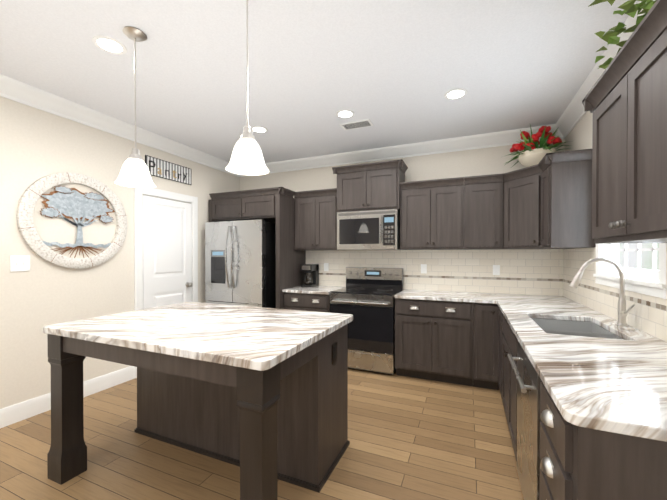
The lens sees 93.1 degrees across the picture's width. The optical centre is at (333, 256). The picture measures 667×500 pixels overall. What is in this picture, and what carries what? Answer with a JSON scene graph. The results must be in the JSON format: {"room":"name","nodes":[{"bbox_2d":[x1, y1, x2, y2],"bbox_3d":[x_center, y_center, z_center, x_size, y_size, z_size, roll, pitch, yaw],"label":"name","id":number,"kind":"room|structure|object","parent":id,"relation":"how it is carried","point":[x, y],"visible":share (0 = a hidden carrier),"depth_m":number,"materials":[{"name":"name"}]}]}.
{"room":"kitchen","nodes":[
{"label":"kitchen","id":0,"kind":"room"},
{"bbox_2d":[0,96,239,408],"bbox_3d":[-2.842,-0.019,2.086,0.100,2.740,6.580,0,0,23],"label":"wall","id":1,"kind":"structure","parent":0,"point":[36,144],"depth_m":2.83,"materials":[{"name":"paint"}]},
{"bbox_2d":[10,255,29,271],"bbox_3d":[-2.563,0.058,2.590,0.014,0.130,0.125,0,0,23],"label":"switch plate","id":2,"kind":"object","parent":1,"relation":"attached to","point":[19,262],"visible":1,"depth_m":2.58,"materials":[{"name":"white plastic"}]},
{"bbox_2d":[0,366,134,427],"bbox_3d":[-3.110,1.283,1.319,0.015,0.146,4.745,0,0,23],"label":"baseboard","id":3,"kind":"structure","parent":1,"relation":"attached to","point":[15,413],"depth_m":2.74,"materials":[{"name":"white wood"}]},
{"bbox_2d":[16,172,126,268],"bbox_3d":[-2.387,-0.329,2.972,0.037,0.890,0.890,0,0,23],"label":"wall art","id":4,"kind":"object","parent":1,"relation":"attached to","point":[74,204],"visible":0.94,"depth_m":2.92,"materials":[{"name":"white wood"}]},
{"bbox_2d":[0,74,243,176],"bbox_3d":[-2.730,-1.321,2.085,0.100,0.135,6.480,0,0,23],"label":"crown molding","id":5,"kind":"structure","parent":1,"relation":"attached to","point":[10,88],"depth_m":3.07,"materials":[{"name":"white wood"}]},
{"bbox_2d":[134,188,197,377],"bbox_3d":[-2.011,0.274,3.875,0.023,2.132,0.872,0,0,23],"label":"door frame","id":6,"kind":"structure","parent":1,"relation":"attached to","point":[138,246],"depth_m":3.55,"materials":[{"name":"white wood"}]},
{"bbox_2d":[143,195,192,308],"bbox_3d":[-1.983,0.320,3.863,0.085,2.032,0.688,0,0,23],"label":"pantry door","id":7,"kind":"structure","parent":1,"relation":"in","point":[167,251],"depth_m":3.84,"materials":[{"name":"white wood"}]},
{"bbox_2d":[145,155,190,184],"bbox_3d":[-2.009,-1.045,3.882,0.016,0.212,0.642,0,0,23],"label":"sign","id":8,"kind":"object","parent":1,"relation":"attached to","point":[157,167],"visible":0.98,"depth_m":3.86,"materials":[{"name":"black"}]},
{"bbox_2d":[0,369,523,499],"bbox_3d":[-0.784,1.406,1.273,4.530,0.100,6.680,0,0,23],"label":"floor","id":9,"kind":"structure","parent":0,"point":[410,438],"depth_m":2.13,"materials":[{"name":"brown wood"}]},
{"bbox_2d":[47,324,349,499],"bbox_3d":[-0.811,0.907,2.095,1.575,0.888,1.047,0,0,23],"label":"kitchen island","id":10,"kind":"object","parent":9,"relation":"on","point":[286,420],"visible":0.88,"depth_m":1.90,"materials":[{"name":"brown wood"}]},
{"bbox_2d":[43,302,352,370],"bbox_3d":[-0.807,0.441,2.094,1.620,0.040,1.095,0,0,23],"label":"island countertop","id":11,"kind":"structure","parent":10,"relation":"on","point":[257,338],"depth_m":1.80,"materials":[{"name":"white stone"}]},
{"bbox_2d":[209,199,217,221],"bbox_3d":[-1.590,0.270,4.749,0.058,2.130,0.697,0,0,23],"label":"panel","id":12,"kind":"object","parent":9,"relation":"on","point":[210,211],"visible":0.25,"depth_m":4.42,"materials":[{"name":"brown wood"}]},
{"bbox_2d":[205,219,275,307],"bbox_3d":[-1.171,0.439,4.417,0.920,1.795,0.867,0,0,23],"label":"refrigerator","id":13,"kind":"object","parent":9,"relation":"on","point":[240,263],"visible":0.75,"depth_m":4.06,"materials":[{"name":"silver metal"}]},
{"bbox_2d":[276,193,305,308],"bbox_3d":[-0.569,0.272,4.314,0.058,2.130,0.697,0,0,23],"label":"panel","id":14,"kind":"object","parent":9,"relation":"on","point":[290,259],"visible":0.57,"depth_m":4.13,"materials":[{"name":"brown wood"}]},
{"bbox_2d":[284,292,330,312],"bbox_3d":[-0.236,0.899,4.199,0.643,0.878,0.657,0,0,23],"label":"base cabinet","id":15,"kind":"object","parent":9,"relation":"on","point":[309,302],"visible":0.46,"depth_m":3.91,"materials":[{"name":"brown wood"}]},
{"bbox_2d":[282,286,344,294],"bbox_3d":[-0.233,0.441,4.205,0.643,0.034,0.638,0,0,23],"label":"countertop","id":16,"kind":"structure","parent":15,"relation":"on","point":[325,290],"depth_m":4.04,"materials":[{"name":"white stone"}]},
{"bbox_2d":[301,264,318,286],"bbox_3d":[-0.338,0.267,4.406,0.170,0.310,0.252,0,0,23],"label":"coffee maker","id":17,"kind":"object","parent":16,"relation":"on","point":[311,277],"visible":1,"depth_m":4.35,"materials":[{"name":"black plastic"}]},
{"bbox_2d":[330,267,402,374],"bbox_3d":[0.413,0.745,3.889,0.768,1.190,0.659,0,0,23],"label":"range","id":18,"kind":"object","parent":9,"relation":"on","point":[364,297],"visible":0.9,"depth_m":3.65,"materials":[{"name":"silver metal"}]},
{"bbox_2d":[395,298,472,385],"bbox_3d":[1.155,0.903,3.606,0.793,0.878,0.657,0,0,23],"label":"base cabinet","id":19,"kind":"object","parent":9,"relation":"on","point":[433,340],"visible":1,"depth_m":3.33,"materials":[{"name":"brown wood"}]},
{"bbox_2d":[394,289,493,303],"bbox_3d":[1.248,0.445,3.571,0.990,0.034,0.642,0,0,23],"label":"countertop","id":20,"kind":"structure","parent":19,"relation":"on","point":[473,297],"depth_m":3.43,"materials":[{"name":"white stone"}]},
{"bbox_2d":[473,303,498,389],"bbox_3d":[1.630,0.904,3.404,0.236,0.878,0.657,0,0,23],"label":"base cabinet","id":21,"kind":"object","parent":9,"relation":"on","point":[485,345],"visible":0.9,"depth_m":3.14,"materials":[{"name":"brown wood"}]},
{"bbox_2d":[498,308,502,397],"bbox_3d":[1.956,0.906,3.048,0.678,0.878,1.056,0,0,23],"label":"base cabinet","id":22,"kind":"object","parent":9,"relation":"on","point":[500,321],"visible":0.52,"depth_m":2.92,"materials":[{"name":"brown wood"}]},
{"bbox_2d":[494,293,666,441],"bbox_3d":[1.562,0.454,2.150,0.701,0.034,3.013,0,0,23],"label":"countertop","id":23,"kind":"structure","parent":22,"relation":"on","point":[618,386],"depth_m":1.26,"materials":[{"name":"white stone"}]},
{"bbox_2d":[569,258,634,330],"bbox_3d":[1.664,0.223,1.987,0.299,0.429,0.193,0,0,23],"label":"faucet","id":24,"kind":"object","parent":23,"relation":"on","point":[621,324],"visible":1,"depth_m":1.94,"materials":[{"name":"silver metal"}]},
{"bbox_2d":[507,339,540,499],"bbox_3d":[1.251,0.917,1.465,0.734,0.867,0.598,0,0,23],"label":"dishwasher","id":25,"kind":"object","parent":9,"relation":"on","point":[528,419],"visible":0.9,"depth_m":1.50,"materials":[{"name":"silver metal"}]},
{"bbox_2d":[502,315,623,460],"bbox_3d":[1.554,0.912,2.143,0.707,0.878,0.920,0,0,23],"label":"base cabinet","id":26,"kind":"object","parent":9,"relation":"on","point":[549,326],"visible":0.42,"depth_m":2.23,"materials":[{"name":"brown wood"}]},
{"bbox_2d":[539,381,666,499],"bbox_3d":[1.058,0.919,0.979,0.707,0.878,0.435,0,0,23],"label":"base cabinet","id":27,"kind":"object","parent":9,"relation":"on","point":[579,463],"visible":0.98,"depth_m":0.88,"materials":[{"name":"brown wood"}]},
{"bbox_2d":[0,0,637,162],"bbox_3d":[-0.784,-1.434,1.255,4.530,0.100,6.680,0,0,23],"label":"ceiling","id":28,"kind":"structure","parent":0,"point":[394,71],"depth_m":2.29,"materials":[{"name":"paint"}]},
{"bbox_2d":[92,35,126,54],"bbox_3d":[-1.471,-1.386,2.080,0.190,0.004,0.190,0,0,23],"label":"recessed light","id":29,"kind":"object","parent":28,"relation":"in","point":[109,45],"visible":1,"depth_m":2.08,"materials":[{"name":"white"}]},
{"bbox_2d":[114,26,155,187],"bbox_3d":[-1.236,-0.918,1.972,0.220,0.940,0.220,0,0,23],"label":"pendant light","id":30,"kind":"object","parent":28,"relation":"hanging from","point":[134,173],"visible":1,"depth_m":1.95,"materials":[{"name":"white glass"}]},
{"bbox_2d":[225,0,268,174],"bbox_3d":[-0.445,-0.916,1.635,0.220,0.940,0.220,0,0,23],"label":"pendant light","id":31,"kind":"object","parent":28,"relation":"hanging from","point":[247,158],"visible":1,"depth_m":1.61,"materials":[{"name":"white glass"}]},
{"bbox_2d":[251,126,267,132],"bbox_3d":[-0.818,-1.395,3.487,0.190,0.004,0.190,0,0,23],"label":"recessed light","id":32,"kind":"object","parent":28,"relation":"in","point":[258,129],"visible":1,"depth_m":3.48,"materials":[{"name":"white"}]},
{"bbox_2d":[336,110,354,117],"bbox_3d":[0.115,-1.393,3.100,0.190,0.004,0.190,0,0,23],"label":"recessed light","id":33,"kind":"object","parent":28,"relation":"in","point":[345,114],"visible":1,"depth_m":3.10,"materials":[{"name":"white"}]},
{"bbox_2d":[339,119,373,129],"bbox_3d":[0.244,-1.393,3.350,0.330,0.007,0.170,0,0,23],"label":"ceiling vent","id":34,"kind":"object","parent":28,"relation":"in","point":[357,124],"visible":1,"depth_m":3.33,"materials":[{"name":"white metal"}]},
{"bbox_2d":[444,88,467,99],"bbox_3d":[1.049,-1.390,2.714,0.190,0.004,0.190,0,0,23],"label":"recessed light","id":35,"kind":"object","parent":28,"relation":"in","point":[454,94],"visible":1,"depth_m":2.70,"materials":[{"name":"white"}]},
{"bbox_2d":[240,139,564,289],"bbox_3d":[0.505,-0.033,4.291,4.530,2.740,0.100,0,0,23],"label":"wall","id":36,"kind":"structure","parent":0,"point":[478,162],"depth_m":3.94,"materials":[{"name":"paint"}]},
{"bbox_2d":[209,187,294,222],"bbox_3d":[-1.046,-0.684,4.496,1.173,0.370,0.727,0,0,23],"label":"upper cabinet","id":37,"kind":"object","parent":36,"relation":"attached to","point":[256,204],"visible":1,"depth_m":4.19,"materials":[{"name":"brown wood"}]},
{"bbox_2d":[294,188,336,249],"bbox_3d":[-0.181,-0.475,4.319,0.643,0.785,0.377,0,0,23],"label":"upper cabinet","id":38,"kind":"object","parent":36,"relation":"attached to","point":[315,219],"visible":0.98,"depth_m":4.17,"materials":[{"name":"brown wood"}]},
{"bbox_2d":[332,159,407,211],"bbox_3d":[0.470,-0.839,4.012,0.880,0.563,0.427,0,0,23],"label":"upper cabinet","id":39,"kind":"object","parent":36,"relation":"attached to","point":[369,186],"visible":1,"depth_m":3.83,"materials":[{"name":"brown wood"}]},
{"bbox_2d":[337,209,399,249],"bbox_3d":[0.462,-0.318,3.997,0.760,0.469,0.468,0,0,23],"label":"microwave","id":40,"kind":"object","parent":39,"relation":"attached to","point":[370,230],"visible":1,"depth_m":3.82,"materials":[{"name":"silver metal"}]},
{"bbox_2d":[240,124,555,176],"bbox_3d":[0.461,-1.334,4.193,4.080,0.135,0.100,0,0,23],"label":"crown molding","id":41,"kind":"structure","parent":36,"relation":"attached to","point":[509,137],"depth_m":3.98,"materials":[{"name":"white"}]},
{"bbox_2d":[399,177,463,249],"bbox_3d":[1.167,-0.472,3.744,0.701,0.785,0.377,0,0,23],"label":"upper cabinet","id":42,"kind":"object","parent":36,"relation":"attached to","point":[431,214],"visible":1,"depth_m":3.59,"materials":[{"name":"brown wood"}]},
{"bbox_2d":[306,249,562,295],"bbox_3d":[1.030,0.173,4.007,3.120,0.504,0.008,0,0,23],"label":"backsplash","id":43,"kind":"structure","parent":36,"relation":"attached to","point":[531,271],"depth_m":3.79,"materials":[{"name":"tile"}]},
{"bbox_2d":[324,263,328,270],"bbox_3d":[-0.104,0.154,4.481,0.072,0.115,0.008,0,0,23],"label":"electrical outlet","id":44,"kind":"object","parent":43,"relation":"attached to","point":[326,266],"visible":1,"depth_m":4.47,"materials":[{"name":"white plastic"}]},
{"bbox_2d":[421,264,426,272],"bbox_3d":[1.129,0.157,3.955,0.072,0.115,0.008,0,0,23],"label":"electrical outlet","id":45,"kind":"object","parent":43,"relation":"attached to","point":[423,268],"visible":1,"depth_m":3.95,"materials":[{"name":"white plastic"}]},
{"bbox_2d":[493,265,499,274],"bbox_3d":[1.874,0.159,3.638,0.072,0.115,0.008,0,0,23],"label":"electrical outlet","id":46,"kind":"object","parent":43,"relation":"attached to","point":[496,269],"visible":1,"depth_m":3.63,"materials":[{"name":"white plastic"}]},
{"bbox_2d":[464,173,502,249],"bbox_3d":[1.665,-0.470,3.532,0.378,0.785,0.377,0,0,23],"label":"upper cabinet","id":47,"kind":"object","parent":36,"relation":"attached to","point":[483,212],"visible":1,"depth_m":3.39,"materials":[{"name":"brown wood"}]},
{"bbox_2d":[503,164,574,248],"bbox_3d":[2.046,-0.468,3.221,0.654,0.785,0.652,0,0,23],"label":"upper cabinet","id":48,"kind":"object","parent":36,"relation":"attached to","point":[522,208],"visible":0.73,"depth_m":3.13,"materials":[{"name":"brown wood"}]},
{"bbox_2d":[501,125,570,166],"bbox_3d":[2.041,-1.101,3.206,0.634,0.477,0.656,0,0,23],"label":"flower arrangement","id":49,"kind":"object","parent":48,"relation":"on","point":[532,152],"visible":0.9,"depth_m":3.15,"materials":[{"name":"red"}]},
{"bbox_2d":[565,111,593,248],"bbox_3d":[1.234,-0.008,0.350,0.100,2.740,6.580,0,0,23],"label":"wall","id":50,"kind":"structure","parent":0,"point":[579,136],"depth_m":2.86,"materials":[{"name":"paint"}]},
{"bbox_2d":[538,149,595,247],"bbox_3d":[2.003,-0.465,2.735,0.352,0.785,0.363,0,0,23],"label":"upper cabinet","id":51,"kind":"object","parent":50,"relation":"attached to","point":[566,199],"visible":0.94,"depth_m":2.61,"materials":[{"name":"brown wood"}]},
{"bbox_2d":[556,0,654,138],"bbox_3d":[1.161,-1.311,0.427,0.100,0.135,6.480,0,0,23],"label":"crown molding","id":52,"kind":"structure","parent":50,"relation":"attached to","point":[573,114],"depth_m":2.59,"materials":[{"name":"white wood"}]},
{"bbox_2d":[563,247,666,341],"bbox_3d":[1.882,0.185,2.017,0.008,0.504,3.003,0,0,23],"label":"backsplash","id":53,"kind":"structure","parent":50,"relation":"attached to","point":[647,314],"depth_m":2.33,"materials":[{"name":"tile"}]},
{"bbox_2d":[582,0,666,243],"bbox_3d":[1.349,-0.456,1.258,0.398,0.785,0.885,0,0,23],"label":"upper cabinet","id":54,"kind":"object","parent":50,"relation":"attached to","point":[624,101],"visible":1,"depth_m":1.25,"materials":[{"name":"brown wood"}]},
{"bbox_2d":[588,0,656,68],"bbox_3d":[1.214,-0.988,1.139,0.343,0.412,1.214,0,0,23],"label":"ivy garland","id":55,"kind":"object","parent":54,"relation":"on","point":[630,8],"visible":0.48,"depth_m":1.41,"materials":[{"name":"green plant"}]},
{"bbox_2d":[593,243,666,298],"bbox_3d":[1.936,-0.308,2.038,0.132,1.050,0.970,0,0,23],"label":"window","id":56,"kind":"structure","parent":50,"relation":"in","point":[653,282],"depth_m":2.00,"materials":[{"name":"white"}]},
{"label":"outside","id":57,"kind":"structure","parent":0,"visible":0},
{"bbox_2d":[619,243,658,269],"bbox_3d":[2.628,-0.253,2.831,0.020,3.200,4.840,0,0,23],"label":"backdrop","id":58,"kind":"structure","parent":57,"point":[646,259],"depth_m":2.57,"materials":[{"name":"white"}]}
]}

